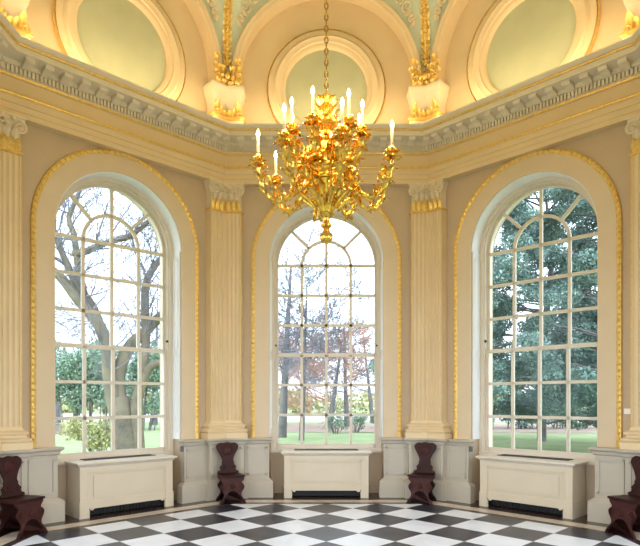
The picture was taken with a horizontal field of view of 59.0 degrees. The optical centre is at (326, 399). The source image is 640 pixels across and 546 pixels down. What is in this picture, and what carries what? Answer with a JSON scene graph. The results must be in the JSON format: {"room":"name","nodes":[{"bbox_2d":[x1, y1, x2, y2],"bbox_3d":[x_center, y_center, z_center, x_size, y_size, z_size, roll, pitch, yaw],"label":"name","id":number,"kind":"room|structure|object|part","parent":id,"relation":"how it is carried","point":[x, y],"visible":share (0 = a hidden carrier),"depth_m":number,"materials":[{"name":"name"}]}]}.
{"room":"historic interior","nodes":[
{"label":"historic interior","id":0,"kind":"room"},
{"bbox_2d":[20,76,216,513],"bbox_3d":[-3.189,-2.450,8.439,0.680,9.300,4.018,0,0,45],"label":"wall","id":1,"kind":"structure","parent":0,"point":[41,149],"depth_m":7.75,"materials":[{"name":"paint"}]},
{"bbox_2d":[30,149,198,464],"bbox_3d":[-3.180,-1.340,8.430,0.785,4.480,2.508,0,0,45],"label":"window","id":2,"kind":"structure","parent":1,"relation":"in","point":[75,172],"depth_m":8.43,"materials":[{"name":"white paint"}]},
{"bbox_3d":[-3.223,-1.978,8.473,0.045,2.456,1.760,0,0,45],"label":"sash","id":3,"kind":"part","parent":2,"relation":"part of","materials":[{"name":"white paint"}]},
{"bbox_3d":[-3.187,0.013,8.437,0.045,1.635,1.770,0,0,45],"label":"sash","id":4,"kind":"part","parent":2,"relation":"part of","materials":[{"name":"white paint"}]},
{"bbox_3d":[-3.217,-1.220,8.467,1.890,4.101,0.300,0,0,-45],"label":"frame","id":5,"kind":"part","parent":2,"relation":"part of","materials":[{"name":"white paint"}]},
{"bbox_3d":[-3.284,0.865,8.534,1.900,0.070,0.490,0,0,-45],"label":"sill","id":6,"kind":"part","parent":2,"relation":"part of","materials":[{"name":"white paint"}]},
{"bbox_2d":[52,0,185,100],"bbox_3d":[-2.896,-5.150,8.146,1.992,1.988,0.130,0,0,-45],"label":"oculus","id":7,"kind":"object","parent":1,"relation":"attached to","point":[137,42],"visible":0.65,"depth_m":8.21,"materials":[{"name":"paint"}]},
{"bbox_2d":[0,493,639,545],"bbox_3d":[0.000,1.750,5.250,9.400,0.300,9.400,0,0,0],"label":"floor","id":8,"kind":"structure","parent":0,"point":[277,520],"depth_m":7.15,"materials":[{"name":"tile"}]},
{"bbox_2d":[0,456,47,538],"bbox_3d":[-3.670,1.138,6.770,0.449,0.927,0.410,0,0,23],"label":"chair","id":9,"kind":"object","parent":8,"relation":"on","point":[19,511],"visible":1,"depth_m":6.76,"materials":[{"name":"brown wood"}]},
{"bbox_3d":[-3.829,0.923,6.836,0.030,0.501,0.358,-10,-4,22],"label":"backrest","id":10,"kind":"part","parent":9,"relation":"part of","materials":[{"name":"brown wood"}]},
{"bbox_3d":[-3.659,1.192,6.765,0.340,0.045,0.410,0,0,23],"label":"seat","id":11,"kind":"part","parent":9,"relation":"part of","materials":[{"name":"brown wood"}]},
{"bbox_2d":[0,446,64,523],"bbox_3d":[-3.949,1.110,6.886,0.474,0.980,1.577,0,0,22],"label":"pedestal","id":12,"kind":"object","parent":8,"relation":"on","point":[38,471],"visible":0.64,"depth_m":7.31,"materials":[{"name":"grey stone"}]},
{"bbox_2d":[0,109,32,450],"bbox_3d":[-3.995,-1.467,6.905,0.373,4.174,0.808,0,0,23],"label":"pilaster","id":13,"kind":"object","parent":12,"relation":"on","point":[13,436],"visible":1,"depth_m":7.03,"materials":[{"name":"beige paint"}]},
{"bbox_3d":[-3.949,0.672,6.886,0.474,0.105,1.564,0,0,23],"label":"cap moulding","id":14,"kind":"part","parent":12,"relation":"part of","materials":[{"name":"white paint"}]},
{"bbox_2d":[64,454,176,519],"bbox_3d":[-2.959,1.217,8.209,1.480,0.766,0.510,0,0,-45],"label":"radiator cover","id":15,"kind":"object","parent":8,"relation":"on","point":[118,483],"visible":1,"depth_m":7.98,"materials":[{"name":"paint"}]},
{"bbox_2d":[80,454,154,460],"bbox_3d":[-3.051,0.840,8.301,1.080,0.012,0.190,0,0,-45],"label":"grille","id":16,"kind":"object","parent":15,"relation":"attached to","point":[143,455],"depth_m":8.22,"materials":[{"name":"metal"}]},
{"bbox_3d":[-2.822,1.185,8.072,0.026,0.430,1.180,0,0,45],"label":"panel","id":17,"kind":"part","parent":15,"relation":"part of","materials":[{"name":"paint"}]},
{"bbox_2d":[177,437,273,503],"bbox_3d":[-1.636,1.110,9.199,1.577,0.980,0.474,0,0,-22],"label":"pedestal","id":18,"kind":"object","parent":8,"relation":"on","point":[201,461],"visible":0.83,"depth_m":9.07,"materials":[{"name":"grey stone"}]},
{"bbox_2d":[200,177,248,438],"bbox_3d":[-1.655,-1.467,9.245,0.808,4.174,0.373,0,0,-22],"label":"pilaster","id":19,"kind":"object","parent":18,"relation":"on","point":[224,214],"visible":1,"depth_m":9.24,"materials":[{"name":"beige paint"}]},
{"bbox_3d":[-1.636,0.672,9.199,1.564,0.105,0.474,0,0,-23],"label":"cap moulding","id":20,"kind":"part","parent":18,"relation":"part of","materials":[{"name":"grey stone"}]},
{"bbox_2d":[216,442,245,503],"bbox_3d":[-1.520,1.138,8.920,0.410,0.927,0.449,0,0,-23],"label":"chair","id":21,"kind":"object","parent":8,"relation":"on","point":[230,484],"visible":1,"depth_m":8.87,"materials":[{"name":"brown wood"}]},
{"bbox_3d":[-1.586,0.923,9.079,0.358,0.501,0.030,0,-9,-22],"label":"backrest","id":22,"kind":"part","parent":21,"relation":"part of","materials":[{"name":"brown wood"}]},
{"bbox_3d":[-1.515,1.192,8.909,0.410,0.045,0.340,0,0,-23],"label":"seat","id":23,"kind":"part","parent":21,"relation":"part of","materials":[{"name":"brown wood"}]},
{"bbox_2d":[281,449,371,497],"bbox_3d":[0.000,1.217,9.435,1.480,0.766,0.510,0,0,0],"label":"radiator cover","id":24,"kind":"object","parent":8,"relation":"on","point":[307,472],"visible":1,"depth_m":9.24,"materials":[{"name":"paint"}]},
{"bbox_2d":[295,449,356,449],"bbox_3d":[0.000,0.840,9.565,1.080,0.012,0.190,0,0,0],"label":"grille","id":25,"kind":"object","parent":24,"relation":"attached to","point":[295,449],"depth_m":9.58,"materials":[{"name":"metal"}]},
{"bbox_3d":[0.000,1.185,9.241,1.180,0.430,0.026,0,0,0],"label":"panel","id":26,"kind":"part","parent":24,"relation":"part of","materials":[{"name":"paint"}]},
{"bbox_2d":[406,442,436,504],"bbox_3d":[1.520,1.138,8.920,0.410,0.927,0.449,0,0,23],"label":"chair","id":27,"kind":"object","parent":8,"relation":"on","point":[421,486],"visible":1,"depth_m":8.87,"materials":[{"name":"brown wood"}]},
{"bbox_3d":[1.515,1.192,8.909,0.410,0.045,0.340,0,0,23],"label":"seat","id":28,"kind":"part","parent":27,"relation":"part of","materials":[{"name":"brown wood"}]},
{"bbox_3d":[1.586,0.923,9.079,0.358,0.501,0.030,0,-9,23],"label":"backrest","id":29,"kind":"part","parent":27,"relation":"part of","materials":[{"name":"brown wood"}]},
{"bbox_2d":[379,437,475,503],"bbox_3d":[1.636,1.110,9.199,1.577,0.980,0.474,0,0,22],"label":"pedestal","id":30,"kind":"object","parent":8,"relation":"on","point":[451,461],"visible":0.74,"depth_m":9.07,"materials":[{"name":"grey stone"}]},
{"bbox_3d":[1.636,0.672,9.199,1.564,0.105,0.474,0,0,23],"label":"cap moulding","id":31,"kind":"part","parent":30,"relation":"part of","materials":[{"name":"white paint"}]},
{"bbox_2d":[404,178,452,438],"bbox_3d":[1.655,-1.467,9.245,0.808,4.174,0.373,0,0,23],"label":"pilaster","id":32,"kind":"object","parent":30,"relation":"on","point":[428,213],"visible":1,"depth_m":9.25,"materials":[{"name":"beige paint"}]},
{"bbox_2d":[475,454,587,518],"bbox_3d":[2.959,1.217,8.209,1.480,0.766,0.510,0,0,45],"label":"radiator cover","id":33,"kind":"object","parent":8,"relation":"on","point":[551,485],"visible":1,"depth_m":7.97,"materials":[{"name":"paint"}]},
{"bbox_3d":[2.822,1.185,8.072,1.180,0.430,0.026,0,0,45],"label":"panel","id":34,"kind":"part","parent":33,"relation":"part of","materials":[{"name":"paint"}]},
{"bbox_2d":[498,454,571,460],"bbox_3d":[3.051,0.840,8.301,1.080,0.012,0.190,0,0,45],"label":"grille","id":35,"kind":"object","parent":33,"relation":"attached to","point":[535,457],"depth_m":8.22,"materials":[{"name":"metal"}]},
{"bbox_2d":[588,446,639,523],"bbox_3d":[3.949,1.110,6.886,0.474,0.980,1.577,0,0,-22],"label":"pedestal","id":36,"kind":"object","parent":8,"relation":"on","point":[614,472],"visible":0.66,"depth_m":7.32,"materials":[{"name":"white wood"}]},
{"bbox_3d":[3.949,0.672,6.886,0.474,0.105,1.564,0,0,-23],"label":"cap moulding","id":37,"kind":"part","parent":36,"relation":"part of","materials":[{"name":"grey stone"}]},
{"bbox_2d":[620,113,639,449],"bbox_3d":[3.995,-1.467,6.905,0.373,4.174,0.808,0,0,-22],"label":"pilaster","id":38,"kind":"object","parent":36,"relation":"on","point":[631,441],"visible":1,"depth_m":7.08,"materials":[{"name":"beige paint"}]},
{"bbox_2d":[605,456,639,538],"bbox_3d":[3.670,1.138,6.770,0.449,0.927,0.410,0,0,-23],"label":"chair","id":39,"kind":"object","parent":8,"relation":"on","point":[624,512],"visible":1,"depth_m":6.76,"materials":[{"name":"brown wood"}]},
{"bbox_3d":[3.659,1.192,6.765,0.340,0.045,0.410,0,0,-23],"label":"seat","id":40,"kind":"part","parent":39,"relation":"part of","materials":[{"name":"brown wood"}]},
{"bbox_3d":[3.829,0.923,6.836,0.030,0.501,0.358,10,-4,-22],"label":"backrest","id":41,"kind":"part","parent":39,"relation":"part of","materials":[{"name":"brown wood"}]},
{"bbox_2d":[234,79,414,492],"bbox_3d":[0.000,-2.450,9.760,4.018,9.300,0.680,0,0,0],"label":"wall","id":42,"kind":"structure","parent":0,"point":[255,205],"depth_m":9.42,"materials":[{"name":"paint"}]},
{"bbox_2d":[0,11,639,186],"bbox_3d":[0.000,-3.959,5.250,8.340,0.811,8.340,0,0,0],"label":"trim","id":43,"kind":"structure","parent":42,"relation":"attached to","point":[595,92],"depth_m":7.99,"materials":[{"name":"beige paint"}]},
{"bbox_2d":[0,0,32,39],"bbox_3d":[-3.946,-4.936,6.884,0.442,1.143,0.747,0,0,23],"label":"corbel","id":44,"kind":"object","parent":43,"relation":"on","point":[14,11],"visible":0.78,"depth_m":6.95,"materials":[{"name":"beige paint"}]},
{"bbox_2d":[203,52,246,123],"bbox_3d":[-1.635,-4.938,9.197,0.747,1.147,0.439,0,0,-22],"label":"corbel","id":45,"kind":"object","parent":43,"relation":"on","point":[225,101],"visible":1,"depth_m":9.10,"materials":[{"name":"beige paint"}]},
{"bbox_3d":[0.000,-3.800,5.250,8.340,0.491,8.340,0,0,0],"label":"architrave and frieze","id":46,"kind":"part","parent":43,"relation":"part of","materials":[{"name":"beige paint"}]},
{"bbox_2d":[406,53,449,123],"bbox_3d":[1.633,-4.936,9.193,0.747,1.142,0.448,0,0,23],"label":"corbel","id":47,"kind":"object","parent":43,"relation":"on","point":[427,95],"visible":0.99,"depth_m":9.10,"materials":[{"name":"beige paint"}]},
{"bbox_2d":[619,0,639,39],"bbox_3d":[3.943,-4.937,6.883,0.448,1.143,0.747,0,0,-22],"label":"corbel","id":48,"kind":"object","parent":43,"relation":"on","point":[632,21],"visible":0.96,"depth_m":6.97,"materials":[{"name":"beige paint"}]},
{"bbox_2d":[266,29,385,123],"bbox_3d":[0.000,-5.150,9.345,1.992,1.988,0.130,0,0,0],"label":"oculus","id":49,"kind":"object","parent":42,"relation":"attached to","point":[299,66],"visible":0.65,"depth_m":9.36,"materials":[{"name":"paint"}]},
{"bbox_2d":[26,0,626,123],"bbox_3d":[0.000,-5.535,5.250,8.316,2.470,8.316,0,0,0],"label":"ceiling","id":50,"kind":"structure","parent":42,"relation":"attached to","point":[276,23],"depth_m":9.16,"materials":[{"name":"paint"}]},
{"bbox_2d":[251,187,401,452],"bbox_3d":[0.000,-1.340,9.748,2.508,4.480,0.785,0,0,0],"label":"window","id":51,"kind":"structure","parent":42,"relation":"in","point":[385,247],"depth_m":9.40,"materials":[{"name":"white paint"}]},
{"bbox_3d":[0.000,0.865,9.895,1.900,0.070,0.490,0,0,0],"label":"sill","id":52,"kind":"part","parent":51,"relation":"part of","materials":[{"name":"white paint"}]},
{"bbox_3d":[0.000,-1.220,9.800,1.890,4.101,0.300,0,0,0],"label":"frame","id":53,"kind":"part","parent":51,"relation":"part of","materials":[{"name":"white paint"}]},
{"bbox_3d":[0.000,-1.978,9.807,1.760,2.456,0.045,0,0,0],"label":"sash","id":54,"kind":"part","parent":51,"relation":"part of","materials":[{"name":"clear glass"}]},
{"bbox_3d":[0.000,0.013,9.758,1.770,1.635,0.045,0,0,0],"label":"sash","id":55,"kind":"part","parent":51,"relation":"part of","materials":[{"name":"white paint"}]},
{"bbox_2d":[203,0,449,70],"bbox_3d":[0.000,-7.235,5.250,7.900,4.270,7.900,0,0,0],"label":"ceiling","id":56,"kind":"structure","parent":0,"point":[237,31],"depth_m":9.11,"materials":[{"name":"green paint"}]},
{"bbox_2d":[206,0,257,67],"bbox_3d":[-1.560,-6.081,9.016,0.962,1.389,0.320,0,0,-23],"label":"garland","id":57,"kind":"object","parent":56,"relation":"hanging from","point":[227,41],"visible":0.99,"depth_m":9.09,"materials":[{"name":"paint"}]},
{"bbox_2d":[248,0,401,243],"bbox_3d":[-0.023,-5.440,5.252,1.382,7.960,1.410,0,0,0],"label":"chandelier","id":58,"kind":"object","parent":56,"relation":"hanging from","point":[328,169],"visible":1,"depth_m":5.12,"materials":[{"name":"gold metal"}]},
{"bbox_2d":[257,137,258,153],"bbox_3d":[-0.626,-2.324,5.184,0.027,0.177,0.026,0,0,-6],"label":"candle","id":59,"kind":"object","parent":58,"relation":"on","point":[257,137],"depth_m":5.17,"materials":[{"name":"white wax"}]},
{"bbox_2d":[274,158,276,173],"bbox_3d":[-0.503,-2.324,5.629,0.027,0.177,0.026,0,0,37],"label":"candle","id":60,"kind":"object","parent":58,"relation":"on","point":[275,168],"depth_m":5.62,"materials":[{"name":"white wax"}]},
{"bbox_3d":[-0.398,-1.975,5.208,0.542,0.351,0.121,0,0,-6],"label":"arm","id":61,"kind":"part","parent":58,"relation":"part of","materials":[{"name":"brown metal"}]},
{"bbox_2d":[283,111,285,129],"bbox_3d":[-0.352,-2.324,4.728,0.026,0.177,0.027,0,0,34],"label":"candle","id":62,"kind":"object","parent":58,"relation":"on","point":[284,112],"depth_m":4.72,"materials":[{"name":"white wax"}]},
{"bbox_3d":[-0.319,-1.975,5.491,0.542,0.351,0.121,0,0,37],"label":"arm","id":63,"kind":"part","parent":58,"relation":"part of","materials":[{"name":"brown metal"}]},
{"bbox_2d":[290,104,292,121],"bbox_3d":[-0.313,-2.579,5.104,0.027,0.177,0.026,0,0,-25],"label":"candle","id":64,"kind":"object","parent":58,"relation":"on","point":[291,105],"depth_m":5.09,"materials":[{"name":"white wax"}]},
{"bbox_3d":[-0.208,-2.275,5.326,0.340,0.264,0.124,0,0,20],"label":"arm","id":65,"kind":"part","parent":58,"relation":"part of","materials":[{"name":"brown metal"}]},
{"bbox_3d":[-0.224,-1.975,4.919,0.121,0.351,0.542,0,0,34],"label":"arm","id":66,"kind":"part","parent":58,"relation":"part of","materials":[{"name":"brown metal"}]},
{"bbox_3d":[-0.201,-2.275,5.156,0.340,0.264,0.124,0,0,-25],"label":"arm","id":67,"kind":"part","parent":58,"relation":"part of","materials":[{"name":"brown metal"}]},
{"bbox_2d":[311,94,313,111],"bbox_3d":[-0.118,-2.579,4.926,0.026,0.177,0.027,0,0,20],"label":"candle","id":68,"kind":"object","parent":58,"relation":"on","point":[312,96],"depth_m":4.92,"materials":[{"name":"white wax"}]},
{"bbox_3d":[-0.076,-2.275,5.042,0.124,0.264,0.340,0,0,20],"label":"arm","id":69,"kind":"part","parent":58,"relation":"part of","materials":[{"name":"brown metal"}]},
{"bbox_3d":[-0.069,-1.975,5.644,0.121,0.351,0.542,0,0,-10],"label":"arm","id":70,"kind":"part","parent":58,"relation":"part of","materials":[{"name":"brown metal"}]},
{"bbox_3d":[0.000,-1.953,5.250,0.466,0.446,0.466,0,0,0],"label":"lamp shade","id":71,"kind":"part","parent":58,"relation":"part of","materials":[{"name":"brown metal"}]},
{"bbox_3d":[0.000,-2.503,5.250,0.379,0.686,0.379,0,0,-22],"label":"stem","id":72,"kind":"part","parent":58,"relation":"part of","materials":[{"name":"brown metal"}]},
{"bbox_3d":[0.000,-6.125,5.250,0.036,6.590,0.036,0,0,-45],"label":"chain","id":73,"kind":"part","parent":58,"relation":"part of","materials":[{"name":"brown metal"}]},
{"bbox_3d":[0.083,-1.975,4.859,0.121,0.351,0.542,0,0,-12],"label":"arm","id":74,"kind":"part","parent":58,"relation":"part of","materials":[{"name":"brown metal"}]},
{"bbox_2d":[341,105,343,124],"bbox_3d":[0.131,-2.324,4.634,0.026,0.177,0.027,0,0,-12],"label":"candle","id":75,"kind":"object","parent":58,"relation":"on","point":[342,106],"depth_m":4.62,"materials":[{"name":"white wax"}]},
{"bbox_3d":[0.127,-2.275,5.068,0.124,0.264,0.340,0,0,-35],"label":"arm","id":76,"kind":"part","parent":58,"relation":"part of","materials":[{"name":"brown metal"}]},
{"bbox_3d":[0.181,-1.975,5.606,0.121,0.351,0.542,0,0,27],"label":"arm","id":77,"kind":"part","parent":58,"relation":"part of","materials":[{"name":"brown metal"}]},
{"bbox_2d":[347,96,349,113],"bbox_3d":[0.198,-2.579,4.967,0.026,0.177,0.027,0,0,-35],"label":"candle","id":78,"kind":"object","parent":58,"relation":"on","point":[348,98],"depth_m":4.96,"materials":[{"name":"white wax"}]},
{"bbox_3d":[0.212,-2.275,5.185,0.340,0.264,0.124,0,0,17],"label":"arm","id":79,"kind":"part","parent":58,"relation":"part of","materials":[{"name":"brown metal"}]},
{"bbox_3d":[0.201,-2.275,5.344,0.340,0.264,0.124,0,0,-25],"label":"arm","id":80,"kind":"part","parent":58,"relation":"part of","materials":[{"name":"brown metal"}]},
{"bbox_2d":[361,107,363,123],"bbox_3d":[0.330,-2.579,5.149,0.027,0.177,0.026,0,0,17],"label":"candle","id":81,"kind":"object","parent":58,"relation":"on","point":[362,108],"depth_m":5.14,"materials":[{"name":"white wax"}]},
{"bbox_3d":[0.365,-1.975,5.413,0.542,0.351,0.121,0,0,-24],"label":"arm","id":82,"kind":"part","parent":58,"relation":"part of","materials":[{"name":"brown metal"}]},
{"bbox_3d":[0.371,-1.975,5.100,0.542,0.351,0.121,0,0,22],"label":"arm","id":83,"kind":"part","parent":58,"relation":"part of","materials":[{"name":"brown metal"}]},
{"bbox_2d":[391,128,393,145],"bbox_3d":[0.584,-2.324,5.014,0.027,0.177,0.026,0,0,22],"label":"candle","id":84,"kind":"object","parent":58,"relation":"on","point":[392,131],"depth_m":5.00,"materials":[{"name":"white wax"}]},
{"bbox_2d":[394,0,446,67],"bbox_3d":[1.560,-6.081,9.016,0.962,1.389,0.320,0,0,22],"label":"garland","id":85,"kind":"object","parent":56,"relation":"hanging from","point":[425,40],"visible":1,"depth_m":9.09,"materials":[{"name":"paint"}]},
{"bbox_2d":[446,124,631,513],"bbox_3d":[3.189,-2.450,8.439,4.018,9.300,0.680,0,0,45],"label":"wall","id":86,"kind":"structure","parent":0,"point":[610,149],"depth_m":7.86,"materials":[{"name":"paint"}]},
{"bbox_2d":[466,0,599,100],"bbox_3d":[2.896,-5.150,8.146,1.992,1.988,0.130,0,0,45],"label":"oculus","id":87,"kind":"object","parent":86,"relation":"attached to","point":[515,42],"visible":0.63,"depth_m":8.21,"materials":[{"name":"paint"}]},
{"bbox_2d":[453,149,622,464],"bbox_3d":[3.180,-1.340,8.430,2.508,4.480,0.785,0,0,45],"label":"window","id":88,"kind":"structure","parent":86,"relation":"in","point":[593,183],"depth_m":8.40,"materials":[{"name":"white paint"}]},
{"bbox_3d":[3.284,0.865,8.534,1.900,0.070,0.490,0,0,45],"label":"sill","id":89,"kind":"part","parent":88,"relation":"part of","materials":[{"name":"white paint"}]},
{"bbox_3d":[3.217,-1.220,8.467,0.300,4.101,1.890,0,0,-45],"label":"frame","id":90,"kind":"part","parent":88,"relation":"part of","materials":[{"name":"white paint"}]},
{"bbox_3d":[3.187,0.013,8.437,1.770,1.635,0.045,0,0,45],"label":"sash","id":91,"kind":"part","parent":88,"relation":"part of","materials":[{"name":"white paint"}]},
{"bbox_3d":[3.223,-1.978,8.473,1.760,2.456,0.045,0,0,45],"label":"sash","id":92,"kind":"part","parent":88,"relation":"part of","materials":[{"name":"white paint"}]},
{"bbox_2d":[624,409,629,413],"bbox_3d":[3.873,0.145,7.249,0.036,0.070,0.090,0,0,-45],"label":"wall sensor","id":93,"kind":"object","parent":86,"relation":"attached to","point":[626,411],"visible":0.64,"depth_m":7.25,"materials":[{"name":"white plastic"}]},
{"label":"outside","id":94,"kind":"structure","parent":0,"visible":0},
{"bbox_2d":[55,409,596,452],"bbox_3d":[0.000,1.950,35.250,180.000,0.001,180.000,0,0,0],"label":"lawn","id":95,"kind":"structure","parent":94,"point":[580,442],"depth_m":27.89,"materials":[{"name":"green plant"}]},
{"bbox_2d":[55,281,99,422],"bbox_3d":[-21.024,-4.008,44.180,9.022,12.094,9.384,0,0,-5],"label":"bare tree","id":96,"kind":"object","parent":95,"relation":"on","point":[57,406],"visible":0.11,"depth_m":44.27,"materials":[{"name":"grey plant"}]},
{"bbox_2d":[55,423,110,433],"bbox_3d":[-15.400,1.640,32.260,6.600,0.620,0.480,0,0,-6],"label":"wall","id":97,"kind":"structure","parent":95,"relation":"on","point":[58,429],"depth_m":32.08,"materials":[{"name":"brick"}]},
{"bbox_2d":[59,414,110,451],"bbox_3d":[-8.042,1.224,20.017,2.548,1.481,1.649,0,0,0],"label":"shrub","id":98,"kind":"object","parent":95,"relation":"on","point":[96,431],"visible":0.63,"depth_m":19.71,"materials":[{"name":"green plant"}]},
{"bbox_2d":[55,339,159,429],"bbox_3d":[-15.287,-1.053,36.374,11.061,6.048,3.836,0,0,0],"label":"hedge","id":99,"kind":"object","parent":95,"relation":"on","point":[69,370],"visible":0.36,"depth_m":35.78,"materials":[{"name":"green plant"}]},
{"bbox_2d":[73,305,159,424],"bbox_3d":[-14.141,-3.165,45.149,9.433,10.259,9.644,0,0,0],"label":"bare tree","id":100,"kind":"object","parent":95,"relation":"on","point":[116,327],"visible":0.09,"depth_m":43.74,"materials":[{"name":"grey plant"}]},
{"bbox_2d":[55,188,285,450],"bbox_3d":[-6.609,-3.316,16.511,8.459,12.072,7.004,0,0,34],"label":"tree","id":101,"kind":"object","parent":95,"relation":"on","point":[126,430],"visible":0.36,"depth_m":16.55,"materials":[{"name":"grey plant"}]},
{"bbox_2d":[278,220,372,437],"bbox_3d":[-1.610,-3.978,29.574,7.962,11.904,12.008,0,0,0],"label":"bare tree","id":102,"kind":"object","parent":95,"relation":"on","point":[282,423],"visible":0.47,"depth_m":29.03,"materials":[{"name":"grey plant"}]},
{"bbox_2d":[278,240,373,439],"bbox_3d":[-1.540,-2.744,27.416,9.023,9.442,8.436,0,0,0],"label":"bare tree","id":103,"kind":"object","parent":95,"relation":"on","point":[333,303],"visible":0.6,"depth_m":26.30,"materials":[{"name":"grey plant"}]},
{"bbox_2d":[278,303,373,428],"bbox_3d":[-0.503,-2.234,38.344,7.870,8.442,7.189,0,0,17],"label":"bare tree","id":104,"kind":"object","parent":95,"relation":"on","point":[331,409],"visible":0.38,"depth_m":37.97,"materials":[{"name":"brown plant"}]},
{"bbox_2d":[61,386,590,412],"bbox_3d":[0.238,0.523,83.284,122.421,6.210,5.898,0,0,0],"label":"hedge","id":105,"kind":"object","parent":95,"relation":"on","point":[364,404],"visible":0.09,"depth_m":82.78,"materials":[{"name":"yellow plant"}]},
{"bbox_2d":[328,412,347,433],"bbox_3d":[0.571,1.319,32.694,1.465,1.293,1.071,0,0,0],"label":"shrub","id":106,"kind":"object","parent":95,"relation":"on","point":[338,422],"visible":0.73,"depth_m":32.70,"materials":[{"name":"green plant"}]},
{"bbox_2d":[311,310,373,426],"bbox_3d":[1.335,-2.380,41.706,6.767,8.741,6.451,0,0,-26],"label":"bare tree","id":107,"kind":"object","parent":95,"relation":"on","point":[346,404],"visible":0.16,"depth_m":41.08,"materials":[{"name":"grey plant"}]},
{"bbox_2d":[328,318,373,422],"bbox_3d":[3.521,-2.834,47.075,7.572,9.616,8.412,0,0,-3],"label":"bare tree","id":108,"kind":"object","parent":95,"relation":"on","point":[371,343],"visible":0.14,"depth_m":47.19,"materials":[{"name":"grey plant"}]},
{"bbox_2d":[287,423,596,432],"bbox_3d":[13.000,1.930,39.750,42.000,0.001,15.000,0,0,0],"label":"bed","id":109,"kind":"object","parent":95,"relation":"on","point":[291,427],"visible":0.33,"depth_m":36.97,"materials":[{"name":"green plant"}]},
{"bbox_2d":[278,321,338,405],"bbox_3d":[-3.518,-2.321,45.561,6.655,8.574,9.109,0,0,-38],"label":"bare tree","id":110,"kind":"object","parent":109,"relation":"on","point":[279,388],"visible":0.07,"depth_m":44.33,"materials":[{"name":"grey plant"}]},
{"bbox_2d":[345,412,368,432],"bbox_3d":[1.800,1.340,33.771,1.444,1.253,1.031,0,0,0],"label":"shrub","id":111,"kind":"object","parent":109,"relation":"on","point":[361,418],"visible":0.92,"depth_m":33.74,"materials":[{"name":"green plant"}]},
{"bbox_2d":[369,410,373,423],"bbox_3d":[3.600,1.336,39.239,1.195,1.375,1.095,0,0,-16],"label":"shrub","id":112,"kind":"object","parent":109,"relation":"on","point":[372,417],"visible":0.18,"depth_m":39.19,"materials":[{"name":"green plant"}]},
{"bbox_2d":[503,354,595,428],"bbox_3d":[14.460,-0.830,38.245,13.205,5.849,3.595,0,0,0],"label":"hedge","id":113,"kind":"object","parent":109,"relation":"on","point":[521,423],"visible":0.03,"depth_m":38.04,"materials":[{"name":"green plant"}]},
{"bbox_2d":[367,192,563,425],"bbox_3d":[4.829,-4.621,20.846,6.533,13.142,6.472,0,0,0],"label":"evergreen tree","id":114,"kind":"object","parent":95,"relation":"on","point":[501,369],"visible":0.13,"depth_m":19.18,"materials":[{"name":"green plant"}]},
{"bbox_2d":[493,190,596,441],"bbox_3d":[9.939,-5.516,26.642,10.286,14.936,9.019,0,0,18],"label":"evergreen tree","id":115,"kind":"object","parent":95,"relation":"on","point":[589,317],"visible":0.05,"depth_m":25.35,"materials":[{"name":"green plant"}]},
{"bbox_2d":[504,188,596,429],"bbox_3d":[10.449,-4.649,20.213,7.127,13.207,7.335,0,0,-7],"label":"evergreen tree","id":116,"kind":"object","parent":95,"relation":"on","point":[585,248],"visible":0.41,"depth_m":20.68,"materials":[{"name":"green plant"}]},
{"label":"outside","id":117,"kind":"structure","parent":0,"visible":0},
{"bbox_2d":[61,414,578,421],"bbox_3d":[0.000,1.930,65.250,120.000,0.001,30.000,0,0,0],"label":"path","id":118,"kind":"structure","parent":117,"point":[289,418],"depth_m":58.95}
]}

